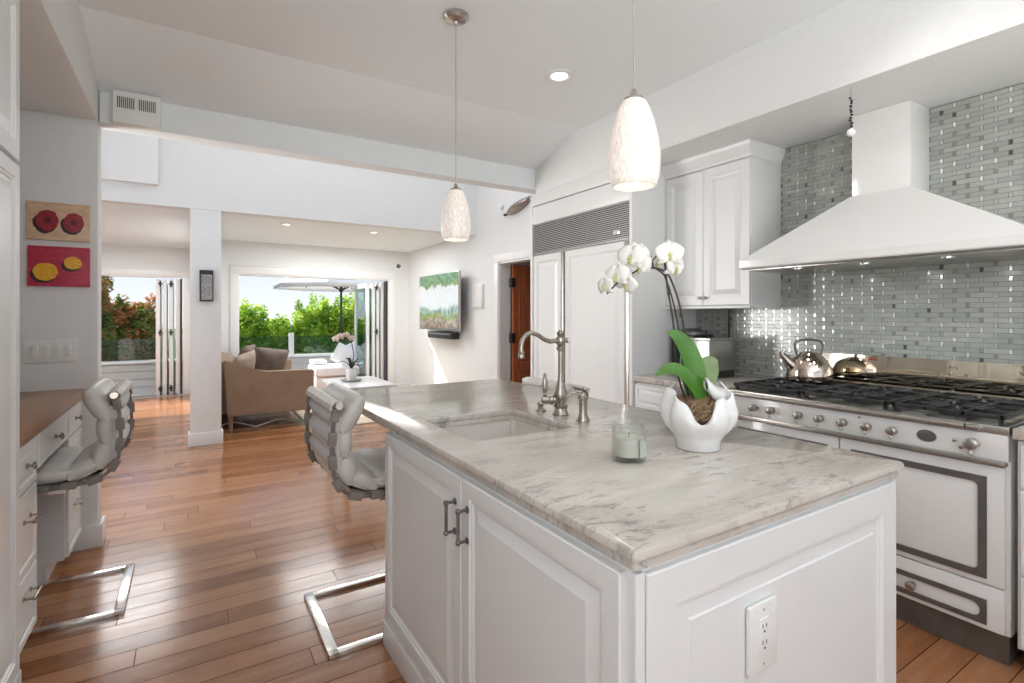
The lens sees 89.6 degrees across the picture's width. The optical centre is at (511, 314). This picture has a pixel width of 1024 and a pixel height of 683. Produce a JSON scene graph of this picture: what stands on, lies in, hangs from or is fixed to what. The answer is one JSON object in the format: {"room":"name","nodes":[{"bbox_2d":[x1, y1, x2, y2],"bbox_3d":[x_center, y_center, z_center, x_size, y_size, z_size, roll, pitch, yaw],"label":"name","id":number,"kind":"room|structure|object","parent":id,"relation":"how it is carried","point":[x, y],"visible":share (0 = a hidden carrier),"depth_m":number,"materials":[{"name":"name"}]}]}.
{"room":"kitchen","nodes":[
{"label":"kitchen","id":0,"kind":"room"},
{"bbox_2d":[13,91,100,525],"bbox_3d":[-3.257,-0.135,2.529,1.953,2.950,0.120,0,0,-32],"label":"wall","id":1,"kind":"structure","parent":0,"point":[60,161],"depth_m":2.92,"materials":[{"name":"white paint"}]},
{"bbox_2d":[23,339,76,362],"bbox_3d":[-2.570,0.199,2.877,0.223,0.130,0.018,0,0,-32],"label":"switch plate","id":2,"kind":"object","parent":1,"relation":"attached to","point":[36,350],"visible":1,"depth_m":2.87,"materials":[{"name":"white plastic"}]},
{"bbox_2d":[26,200,89,242],"bbox_3d":[-2.538,-0.521,2.892,0.269,0.208,0.025,0,0,-32],"label":"canvas painting","id":3,"kind":"object","parent":1,"relation":"attached to","point":[44,220],"visible":1,"depth_m":2.88},
{"bbox_2d":[27,245,89,286],"bbox_3d":[-2.536,-0.271,2.893,0.265,0.222,0.025,0,0,-32],"label":"canvas painting","id":4,"kind":"object","parent":1,"relation":"attached to","point":[46,265],"visible":1,"depth_m":2.88},
{"bbox_2d":[20,0,97,119],"bbox_3d":[-1.040,-1.305,0.064,0.803,0.370,6.410,0,0,-32],"label":"soffit","id":5,"kind":"structure","parent":1,"relation":"attached to","point":[57,72],"depth_m":2.38,"materials":[{"name":"white paint"}]},
{"bbox_2d":[71,516,105,551],"bbox_3d":[-2.485,1.275,3.008,0.170,0.130,0.155,0,0,-32],"label":"baseboard","id":6,"kind":"structure","parent":1,"relation":"attached to","point":[91,536],"depth_m":2.96,"materials":[{"name":"white paint"}]},
{"bbox_2d":[112,89,160,131],"bbox_3d":[-2.224,-1.212,3.064,0.232,0.187,0.070,0,0,-32],"label":"vent box","id":7,"kind":"object","parent":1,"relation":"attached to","point":[134,110],"visible":1,"depth_m":3.04,"materials":[{"name":"white plastic"}]},
{"bbox_2d":[99,91,535,193],"bbox_3d":[-0.847,-1.365,4.051,3.747,0.490,0.150,0,0,-32],"label":"beam","id":8,"kind":"structure","parent":1,"relation":"attached to","point":[178,123],"depth_m":3.65,"materials":[{"name":"white paint"}]},
{"bbox_2d":[101,244,189,276],"bbox_3d":[-6.401,0.110,8.235,2.660,2.460,0.150,0,0,-32],"label":"wall","id":9,"kind":"structure","parent":0,"point":[128,256],"depth_m":8.40,"materials":[{"name":"white paint"}]},
{"bbox_2d":[101,267,189,394],"bbox_3d":[-6.335,0.290,8.261,2.010,2.100,0.176,0,0,-32],"label":"trim","id":10,"kind":"structure","parent":9,"relation":"attached to","point":[105,271],"depth_m":8.67,"materials":[{"name":"white paint"}]},
{"bbox_2d":[132,393,182,397],"bbox_3d":[-6.339,1.334,8.268,1.800,0.012,0.180,0,0,-32],"label":"trim","id":11,"kind":"structure","parent":9,"relation":"attached to","point":[141,396],"depth_m":8.51,"materials":[{"name":"metal"}]},
{"bbox_2d":[156,279,181,394],"bbox_3d":[-5.884,0.365,8.871,0.370,1.950,0.678,0,0,-32],"label":"door","id":12,"kind":"structure","parent":9,"relation":"in","point":[161,286],"depth_m":8.65,"materials":[{"name":"white paint"}]},
{"bbox_2d":[131,392,182,395],"bbox_3d":[-4.433,1.440,9.935,10.000,0.120,0.850,0,0,-32],"label":"floor","id":13,"kind":"structure","parent":0,"point":[168,392],"depth_m":8.96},
{"bbox_2d":[101,333,383,394],"bbox_3d":[-4.605,0.870,10.211,10.000,1.020,0.200,0,0,-32],"label":"parapet","id":14,"kind":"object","parent":13,"relation":"on","point":[142,373],"visible":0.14,"depth_m":9.02,"materials":[{"name":"grey"}]},
{"bbox_2d":[273,278,383,342],"bbox_3d":[-3.434,0.120,10.375,2.402,2.480,2.114,0,0,-32],"label":"patio umbrella","id":15,"kind":"object","parent":13,"relation":"on","point":[298,284],"visible":0.38,"depth_m":9.46,"materials":[{"name":"white fabric"}]},
{"bbox_2d":[101,203,444,251],"bbox_3d":[-4.066,-1.170,7.364,5.700,0.100,4.100,0,0,-32],"label":"ceiling","id":16,"kind":"structure","parent":0,"point":[121,224],"depth_m":6.92,"materials":[{"name":"white paint"}]},
{"bbox_2d":[280,223,292,225],"bbox_3d":[-2.781,-1.115,6.363,0.147,0.010,0.147,0,0,-32],"label":"recessed light","id":17,"kind":"object","parent":16,"relation":"in","point":[284,224],"visible":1,"depth_m":6.36,"materials":[{"name":"white paint"}]},
{"bbox_2d":[101,138,475,433],"bbox_3d":[-2.941,-0.560,5.561,5.700,3.800,0.150,0,0,-32],"label":"wall header","id":18,"kind":"structure","parent":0,"point":[207,181],"depth_m":5.48,"materials":[{"name":"white paint"}]},
{"bbox_2d":[101,126,157,185],"bbox_3d":[-3.682,-1.530,4.969,0.455,0.500,0.070,0,0,-32],"label":"canvas","id":19,"kind":"object","parent":18,"relation":"attached to","point":[125,157],"visible":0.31,"depth_m":4.94,"materials":[{"name":"white paint"}]},
{"bbox_2d":[188,428,222,446],"bbox_3d":[-3.199,1.275,5.390,0.312,0.130,0.168,0,0,-32],"label":"baseboard","id":20,"kind":"structure","parent":18,"relation":"attached to","point":[214,437],"depth_m":5.32,"materials":[{"name":"white paint"}]},
{"bbox_2d":[199,270,212,301],"bbox_3d":[-3.144,-0.300,5.311,0.123,0.320,0.060,0,0,-32],"label":"wall sconce","id":21,"kind":"object","parent":18,"relation":"attached to","point":[205,276],"visible":1,"depth_m":5.28,"materials":[{"name":"black plastic"}]},
{"bbox_2d":[201,274,211,299],"bbox_3d":[-3.130,-0.285,5.293,0.098,0.260,0.005,0,0,-32],"label":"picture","id":22,"kind":"object","parent":21,"relation":"attached to","point":[206,279],"depth_m":5.29},
{"bbox_2d":[221,240,407,383],"bbox_3d":[-3.179,0.110,8.454,3.040,2.460,0.150,0,0,-32],"label":"wall","id":23,"kind":"structure","parent":0,"point":[232,251],"depth_m":8.48,"materials":[{"name":"white paint"}]},
{"bbox_2d":[230,264,394,382],"bbox_3d":[-3.172,0.290,8.443,2.552,2.100,0.176,0,0,-32],"label":"trim","id":24,"kind":"structure","parent":23,"relation":"attached to","point":[236,270],"depth_m":8.29,"materials":[{"name":"white paint"}]},
{"bbox_2d":[354,281,386,380],"bbox_3d":[-2.559,0.375,9.318,0.325,1.930,0.920,0,0,-32],"label":"door","id":25,"kind":"structure","parent":23,"relation":"in","point":[370,290],"depth_m":9.07,"materials":[{"name":"white paint"}]},
{"bbox_2d":[397,383,407,386],"bbox_3d":[-3.141,1.275,8.380,3.024,0.130,0.016,0,0,-32],"label":"baseboard","id":26,"kind":"structure","parent":23,"relation":"attached to","point":[400,384],"depth_m":9.12,"materials":[{"name":"white paint"}]},
{"bbox_2d":[77,0,846,169],"bbox_3d":[0.597,-1.440,1.027,4.700,0.280,6.510,0,0,-32],"label":"ceiling","id":27,"kind":"structure","parent":0,"point":[396,72],"depth_m":2.91,"materials":[{"name":"white paint"}]},
{"bbox_2d":[441,8,470,241],"bbox_3d":[-0.277,-0.925,2.550,0.147,1.109,0.147,0,0,-32],"label":"pendant lamp","id":28,"kind":"object","parent":27,"relation":"hanging from","point":[455,219],"visible":1,"depth_m":2.50,"materials":[{"name":"glass"}]},
{"bbox_2d":[545,69,573,82],"bbox_3d":[0.293,-1.475,3.195,0.178,0.010,0.178,0,0,-32],"label":"recessed light","id":29,"kind":"object","parent":27,"relation":"in","point":[558,75],"visible":1,"depth_m":3.18,"materials":[{"name":"white paint"}]},
{"bbox_2d":[608,0,660,191],"bbox_3d":[0.347,-0.919,1.468,0.147,1.109,0.147,0,0,-32],"label":"pendant lamp","id":30,"kind":"object","parent":27,"relation":"hanging from","point":[634,153],"visible":1,"depth_m":1.42,"materials":[{"name":"white glass"}]},
{"bbox_2d":[494,248,530,380],"bbox_3d":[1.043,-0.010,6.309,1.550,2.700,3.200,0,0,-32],"label":"door frame","id":31,"kind":"structure","parent":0,"point":[525,263],"depth_m":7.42,"materials":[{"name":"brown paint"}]},
{"bbox_2d":[20,394,1023,682],"bbox_3d":[-0.991,1.400,3.949,7.300,0.120,12.950,0,0,-32],"label":"floor","id":32,"kind":"structure","parent":0,"point":[226,541],"depth_m":2.66,"materials":[{"name":"brown wood"}]},
{"bbox_2d":[0,0,21,682],"bbox_3d":[-1.581,0.113,0.985,0.640,2.455,1.545,0,0,-32],"label":"tall cabinet","id":33,"kind":"object","parent":32,"relation":"on","point":[10,671],"visible":1,"depth_m":1.70,"materials":[{"name":"white paint"}]},
{"bbox_2d":[20,400,85,652],"bbox_3d":[-2.346,0.907,2.225,0.656,0.865,1.340,0,0,-32],"label":"base cabinet","id":34,"kind":"object","parent":32,"relation":"on","point":[50,525],"visible":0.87,"depth_m":2.35,"materials":[{"name":"white paint"}]},
{"bbox_2d":[20,388,84,446],"bbox_3d":[-2.356,0.445,2.219,0.632,0.050,1.360,0,0,-32],"label":"countertop","id":35,"kind":"structure","parent":34,"relation":"on","point":[38,409],"depth_m":2.37,"materials":[{"name":"brown wood"}]},
{"bbox_2d":[28,378,134,637],"bbox_3d":[-2.120,0.829,2.378,0.584,1.022,0.566,0,0,-32],"label":"stool","id":36,"kind":"object","parent":32,"relation":"on","point":[66,469],"visible":0.84,"depth_m":2.30,"materials":[{"name":"grey leather"}]},
{"bbox_2d":[82,378,124,421],"bbox_3d":[-1.954,0.404,2.482,0.137,0.173,0.490,0,0,-32],"label":"pillow","id":37,"kind":"object","parent":36,"relation":"on","point":[96,398],"depth_m":2.30,"materials":[{"name":"grey leather"}]},
{"bbox_2d":[221,418,296,426],"bbox_3d":[-3.087,1.314,6.267,0.912,0.049,0.254,0,0,-32],"label":"extension cord","id":38,"kind":"object","parent":32,"relation":"on","point":[291,418],"visible":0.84,"depth_m":6.21,"materials":[{"name":"white plastic"}]},
{"bbox_2d":[221,352,313,430],"bbox_3d":[-3.368,0.932,6.916,1.010,0.817,1.820,0,0,-32],"label":"sofa","id":39,"kind":"object","parent":32,"relation":"on","point":[244,390],"visible":0.7,"depth_m":6.11,"materials":[{"name":"beige fabric"}]},
{"bbox_2d":[232,350,255,368],"bbox_3d":[-3.243,0.640,6.216,0.213,0.431,0.441,0,0,8],"label":"throw pillow","id":40,"kind":"object","parent":39,"relation":"on","point":[248,359],"visible":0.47,"depth_m":6.16,"materials":[{"name":"beige fabric"}]},
{"bbox_2d":[238,344,255,355],"bbox_3d":[-3.561,0.610,6.913,0.200,0.412,0.460,0,0,-11],"label":"throw pillow","id":41,"kind":"object","parent":39,"relation":"on","point":[248,348],"visible":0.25,"depth_m":6.75,"materials":[{"name":"brown fabric"}]},
{"bbox_2d":[254,347,289,370],"bbox_3d":[-3.162,0.640,6.691,0.240,0.484,0.514,0,0,36],"label":"throw pillow","id":42,"kind":"object","parent":39,"relation":"on","point":[268,359],"visible":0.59,"depth_m":6.61,"materials":[{"name":"brown fabric"}]},
{"bbox_2d":[294,409,375,427],"bbox_3d":[-2.099,1.333,7.442,1.880,0.014,2.150,0,0,-32],"label":"area rug","id":43,"kind":"object","parent":32,"relation":"on","point":[363,419],"visible":0.04,"depth_m":6.61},
{"bbox_2d":[304,382,384,659],"bbox_3d":[-0.602,0.829,2.377,0.584,1.022,0.566,0,0,-32],"label":"stool","id":44,"kind":"object","parent":32,"relation":"on","point":[336,409],"visible":0.72,"depth_m":2.12,"materials":[{"name":"white leather"}]},
{"bbox_2d":[314,382,364,433],"bbox_3d":[-0.768,0.404,2.273,0.137,0.173,0.490,0,0,-32],"label":"pillow","id":45,"kind":"object","parent":44,"relation":"on","point":[343,421],"depth_m":2.10,"materials":[{"name":"grey leather"}]},
{"bbox_2d":[308,359,383,390],"bbox_3d":[-3.140,1.090,9.734,1.220,0.500,0.920,0,0,-32],"label":"outdoor sofa","id":46,"kind":"object","parent":32,"relation":"on","point":[322,370],"visible":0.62,"depth_m":9.24,"materials":[{"name":"white fabric"}]},
{"bbox_2d":[330,342,353,364],"bbox_3d":[-3.136,0.740,9.595,0.491,0.479,0.167,0,0,-32],"label":"throw pillow","id":47,"kind":"object","parent":46,"relation":"on","point":[341,352],"visible":0.91,"depth_m":9.54,"materials":[{"name":"white fabric"}]},
{"bbox_2d":[308,362,383,377],"bbox_3d":[-3.119,1.015,9.700,1.220,0.170,0.840,0,0,-32],"label":"seat cushion","id":48,"kind":"object","parent":46,"relation":"on","point":[321,370],"depth_m":9.26,"materials":[{"name":"white fabric"}]},
{"bbox_2d":[346,341,362,361],"bbox_3d":[-3.051,0.730,9.836,0.502,0.487,0.175,0,0,-32],"label":"throw pillow","id":49,"kind":"object","parent":46,"relation":"on","point":[360,354],"visible":0.2,"depth_m":9.87,"materials":[{"name":"white fabric"}]},
{"bbox_2d":[322,376,396,389],"bbox_3d":[-1.368,0.965,4.581,0.470,0.750,0.720,0,0,-32],"label":"side table","id":50,"kind":"object","parent":32,"relation":"on","point":[367,382],"visible":0.2,"depth_m":4.44,"materials":[{"name":"white paint"}]},
{"bbox_2d":[340,378,361,381],"bbox_3d":[-1.432,0.581,4.599,0.190,0.018,0.190,0,0,-32],"label":"tray","id":51,"kind":"object","parent":50,"relation":"on","point":[344,379],"visible":0.88,"depth_m":4.55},
{"bbox_2d":[332,331,363,379],"bbox_3d":[-1.447,0.363,4.578,0.288,0.437,0.161,0,0,-32],"label":"potted orchid","id":52,"kind":"object","parent":51,"relation":"on","point":[351,372],"visible":1,"depth_m":4.56,"materials":[{"name":"white ceramic"}]},
{"bbox_2d":[522,377,589,396],"bbox_3d":[0.065,0.865,3.023,0.584,0.951,0.566,0,0,-32],"label":"stool","id":53,"kind":"object","parent":32,"relation":"on","point":[534,381],"visible":0.06,"depth_m":3.02,"materials":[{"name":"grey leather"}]},
{"bbox_2d":[533,201,628,404],"bbox_3d":[0.784,0.265,4.303,0.688,2.150,1.199,0,0,-32],"label":"refrigerator","id":54,"kind":"object","parent":32,"relation":"on","point":[572,253],"visible":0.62,"depth_m":4.05,"materials":[{"name":"white paint"}]},
{"bbox_2d":[531,166,695,405],"bbox_3d":[0.790,0.130,4.310,0.685,2.420,1.265,0,0,-32],"label":"refrigerator surround","id":55,"kind":"object","parent":32,"relation":"on","point":[650,322],"visible":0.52,"depth_m":3.74,"materials":[{"name":"white paint"}]},
{"bbox_2d":[383,430,895,682],"bbox_3d":[0.274,0.904,1.783,1.090,0.872,1.393,0,0,-32],"label":"kitchen island","id":56,"kind":"object","parent":32,"relation":"on","point":[480,587],"visible":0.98,"depth_m":1.27,"materials":[{"name":"white paint"}]},
{"bbox_2d":[354,379,903,570],"bbox_3d":[0.072,0.444,2.160,1.074,0.048,2.272,0,0,-32],"label":"island countertop","id":57,"kind":"structure","parent":56,"relation":"on","point":[674,503],"depth_m":1.42,"materials":[{"name":"grey stone"}]},
{"bbox_2d":[442,420,547,440],"bbox_3d":[-0.062,0.563,2.007,0.454,0.194,0.454,0,0,-32],"label":"sink","id":58,"kind":"object","parent":57,"relation":"in","point":[507,428],"visible":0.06,"depth_m":2.23,"materials":[{"name":"white ceramic"}]},
{"bbox_2d":[535,401,545,411],"bbox_3d":[0.125,0.400,2.259,0.048,0.040,0.048,0,0,-32],"label":"button","id":59,"kind":"object","parent":57,"relation":"on","point":[540,408],"visible":0.91,"depth_m":2.25,"materials":[{"name":"silver metal"}]},
{"bbox_2d":[518,330,568,416],"bbox_3d":[0.123,0.241,2.128,0.246,0.358,0.087,0,0,-32],"label":"bridge faucet","id":60,"kind":"object","parent":57,"relation":"on","point":[560,406],"visible":1,"depth_m":2.15,"materials":[{"name":"silver metal"}]},
{"bbox_2d":[566,392,589,422],"bbox_3d":[0.261,0.361,2.042,0.093,0.118,0.051,0,0,13],"label":"soap dispenser","id":61,"kind":"object","parent":57,"relation":"on","point":[582,417],"visible":1,"depth_m":2.02,"materials":[{"name":"silver metal"}]},
{"bbox_2d":[612,421,646,463],"bbox_3d":[0.339,0.364,1.496,0.098,0.112,0.099,0,0,-32],"label":"candle","id":62,"kind":"object","parent":57,"relation":"on","point":[626,445],"visible":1,"depth_m":1.46,"materials":[{"name":"white wax"}]},
{"bbox_2d":[597,239,737,452],"bbox_3d":[0.502,0.091,1.608,0.411,0.659,0.231,0,0,-18],"label":"potted orchid","id":63,"kind":"object","parent":57,"relation":"on","point":[699,415],"visible":1,"depth_m":1.61,"materials":[{"name":"white ceramic"}]},
{"bbox_2d":[746,595,776,676],"bbox_3d":[0.547,0.701,1.129,0.100,0.146,0.013,0,0,-32],"label":"power outlet","id":64,"kind":"object","parent":56,"relation":"attached to","point":[761,617],"visible":1,"depth_m":1.12,"materials":[{"name":"white plastic"}]},
{"bbox_2d":[759,615,768,657],"bbox_3d":[0.550,0.701,1.125,0.034,0.082,0.004,0,0,-32],"label":"socket","id":65,"kind":"object","parent":64,"relation":"attached to","point":[763,619],"depth_m":1.12,"materials":[{"name":"white plastic"}]},
{"bbox_2d":[635,382,683,411],"bbox_3d":[1.308,0.904,3.446,0.693,0.872,0.738,0,0,-32],"label":"base cabinet","id":66,"kind":"object","parent":32,"relation":"on","point":[647,395],"visible":0.02,"depth_m":3.48,"materials":[{"name":"white paint"}]},
{"bbox_2d":[633,374,770,388],"bbox_3d":[1.323,0.440,3.455,0.673,0.040,0.745,0,0,-32],"label":"countertop","id":67,"kind":"structure","parent":66,"relation":"on","point":[666,379],"depth_m":3.41,"materials":[{"name":"grey stone"}]},
{"bbox_2d":[671,310,735,377],"bbox_3d":[1.363,0.192,3.644,0.391,0.455,0.380,0,0,-32],"label":"coffee machine","id":68,"kind":"object","parent":67,"relation":"on","point":[721,348],"visible":0.63,"depth_m":3.49,"materials":[{"name":"silver plastic"}]},
{"bbox_2d":[728,352,1023,665],"bbox_3d":[1.940,0.785,2.417,0.724,1.110,1.647,0,0,-32],"label":"range cooker","id":69,"kind":"object","parent":32,"relation":"on","point":[950,424],"visible":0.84,"depth_m":2.17,"materials":[{"name":"white metal"}]},
{"bbox_2d":[779,338,833,382],"bbox_3d":[1.717,0.257,2.993,0.269,0.244,0.242,0,0,-32],"label":"kettle","id":70,"kind":"object","parent":69,"relation":"on","point":[809,365],"visible":1,"depth_m":2.93,"materials":[{"name":"silver metal"}]},
{"bbox_2d":[1018,440,1023,650],"bbox_3d":[2.400,0.904,1.664,0.726,0.872,0.982,0,0,-32],"label":"base cabinet","id":71,"kind":"object","parent":32,"relation":"on","point":[1020,442],"visible":1,"depth_m":1.90,"materials":[{"name":"white paint"}]},
{"bbox_2d":[1013,425,1023,440],"bbox_3d":[2.415,0.440,1.672,0.708,0.040,1.000,0,0,-32],"label":"countertop","id":72,"kind":"structure","parent":71,"relation":"on","point":[1018,433],"depth_m":1.90,"materials":[{"name":"grey stone"}]},
{"bbox_2d":[408,82,1023,384],"bbox_3d":[1.169,-0.560,4.502,0.150,3.800,11.600,0,0,-32],"label":"wall","id":73,"kind":"structure","parent":0,"point":[470,357],"depth_m":7.15,"materials":[{"name":"white paint"}]},
{"bbox_2d":[419,271,460,330],"bbox_3d":[-1.042,-0.194,7.731,0.182,0.832,1.420,0,0,-32],"label":"television","id":74,"kind":"object","parent":73,"relation":"attached to","point":[440,294],"visible":1,"depth_m":7.56,"materials":[{"name":"glass"}]},
{"bbox_2d":[428,331,458,339],"bbox_3d":[-1.029,0.302,7.733,0.157,0.095,0.890,0,0,-32],"label":"soundbar","id":75,"kind":"object","parent":73,"relation":"attached to","point":[432,334],"visible":1,"depth_m":7.55,"materials":[{"name":"black plastic"}]},
{"bbox_2d":[473,284,483,307],"bbox_3d":[-0.435,-0.256,6.899,0.032,0.314,0.281,0,0,-32],"label":"thermostat","id":76,"kind":"object","parent":73,"relation":"attached to","point":[478,289],"visible":1,"depth_m":6.89,"materials":[{"name":"white plastic"}]},
{"bbox_2d":[503,196,530,215],"bbox_3d":[0.022,-1.282,6.079,0.105,0.152,0.570,0,0,-32],"label":"wall ornament","id":77,"kind":"object","parent":73,"relation":"attached to","point":[519,205],"visible":1,"depth_m":5.98,"materials":[{"name":"grey metal"}]},
{"bbox_2d":[509,265,530,382],"bbox_3d":[0.337,0.347,6.708,0.795,1.965,0.145,0,0,-32],"label":"door","id":78,"kind":"structure","parent":73,"relation":"in","point":[520,282],"depth_m":6.60,"materials":[{"name":"red wood"}]},
{"bbox_2d":[662,139,785,308],"bbox_3d":[1.433,-0.561,3.551,0.381,1.036,0.698,0,0,-32],"label":"upper cabinet","id":79,"kind":"object","parent":73,"relation":"attached to","point":[723,205],"visible":0.97,"depth_m":3.37,"materials":[{"name":"white paint"}]},
{"bbox_2d":[696,83,1023,376],"bbox_3d":[2.635,-0.335,2.000,0.012,1.490,4.603,0,0,-32],"label":"tiled wall","id":80,"kind":"structure","parent":73,"relation":"attached to","point":[974,312],"depth_m":2.75,"materials":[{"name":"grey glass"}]},
{"bbox_2d":[536,0,1023,193],"bbox_3d":[2.191,-1.285,2.080,0.680,0.410,6.410,0,0,-32],"label":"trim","id":81,"kind":"structure","parent":80,"relation":"attached to","point":[793,87],"depth_m":2.56,"materials":[{"name":"white paint"}]},
{"bbox_2d":[846,97,855,136],"bbox_3d":[1.608,-0.964,2.448,0.037,0.232,0.035,0,0,-32],"label":"string","id":82,"kind":"object","parent":81,"relation":"hanging from","point":[851,132],"visible":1,"depth_m":2.44,"materials":[{"name":"metal"}]},
{"bbox_2d":[739,100,1023,273],"bbox_3d":[1.905,-0.664,2.640,0.545,0.829,1.270,0,0,-32],"label":"range hood","id":83,"kind":"object","parent":80,"relation":"attached to","point":[891,218],"visible":1,"depth_m":2.60,"materials":[{"name":"white metal"}]},
{"bbox_2d":[939,256,954,258],"bbox_3d":[1.931,-0.254,2.289,0.056,0.008,0.055,0,0,-32],"label":"lamp","id":84,"kind":"object","parent":83,"relation":"on","point":[940,257],"depth_m":2.28,"materials":[{"name":"silver metal"}]},
{"label":"outside","id":85,"kind":"structure","parent":0,"visible":0},
{"bbox_2d":[168,329,182,358],"bbox_3d":[-41.081,4.040,75.264,130.000,1.000,148.800,0,0,-32],"label":"hillside","id":86,"kind":"structure","parent":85,"point":[168,329],"depth_m":67.68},
{"bbox_2d":[101,276,119,361],"bbox_3d":[-8.060,1.227,9.613,1.063,4.631,1.223,0,0,19],"label":"shrub","id":87,"kind":"object","parent":86,"relation":"on","point":[108,326],"visible":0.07,"depth_m":9.77,"materials":[{"name":"green plant"}]},
{"bbox_2d":[112,293,168,360],"bbox_3d":[-7.451,1.539,10.313,1.069,4.007,0.842,0,0,-38],"label":"shrub","id":88,"kind":"object","parent":86,"relation":"on","point":[136,321],"visible":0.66,"depth_m":10.13,"materials":[{"name":"green plant"}]},
{"bbox_2d":[239,297,275,351],"bbox_3d":[-6.029,1.552,11.448,1.377,3.984,1.369,0,0,13],"label":"shrub","id":89,"kind":"object","parent":86,"relation":"on","point":[252,329],"visible":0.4,"depth_m":11.31,"materials":[{"name":"green plant"}]},
{"bbox_2d":[267,313,303,353],"bbox_3d":[-5.571,1.752,12.195,1.136,3.584,1.185,0,0,18],"label":"shrub","id":90,"kind":"object","parent":86,"relation":"on","point":[280,328],"visible":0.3,"depth_m":11.99,"materials":[{"name":"green plant"}]},
{"bbox_2d":[290,292,345,353],"bbox_3d":[-4.715,1.488,12.746,1.460,4.110,1.223,0,0,-37],"label":"shrub","id":91,"kind":"object","parent":86,"relation":"on","point":[314,317],"visible":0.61,"depth_m":12.41,"materials":[{"name":"green plant"}]},
{"bbox_2d":[326,292,383,352],"bbox_3d":[-3.850,1.446,12.970,1.480,4.195,1.294,0,0,0],"label":"shrub","id":92,"kind":"object","parent":86,"relation":"on","point":[347,309],"visible":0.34,"depth_m":12.59,"materials":[{"name":"green plant"}]},
{"bbox_2d":[379,306,383,349],"bbox_3d":[-3.173,1.630,13.566,1.553,3.829,1.410,0,0,-32],"label":"shrub","id":93,"kind":"object","parent":86,"relation":"on","point":[383,306],"visible":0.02,"depth_m":13.17,"materials":[{"name":"green plant"}]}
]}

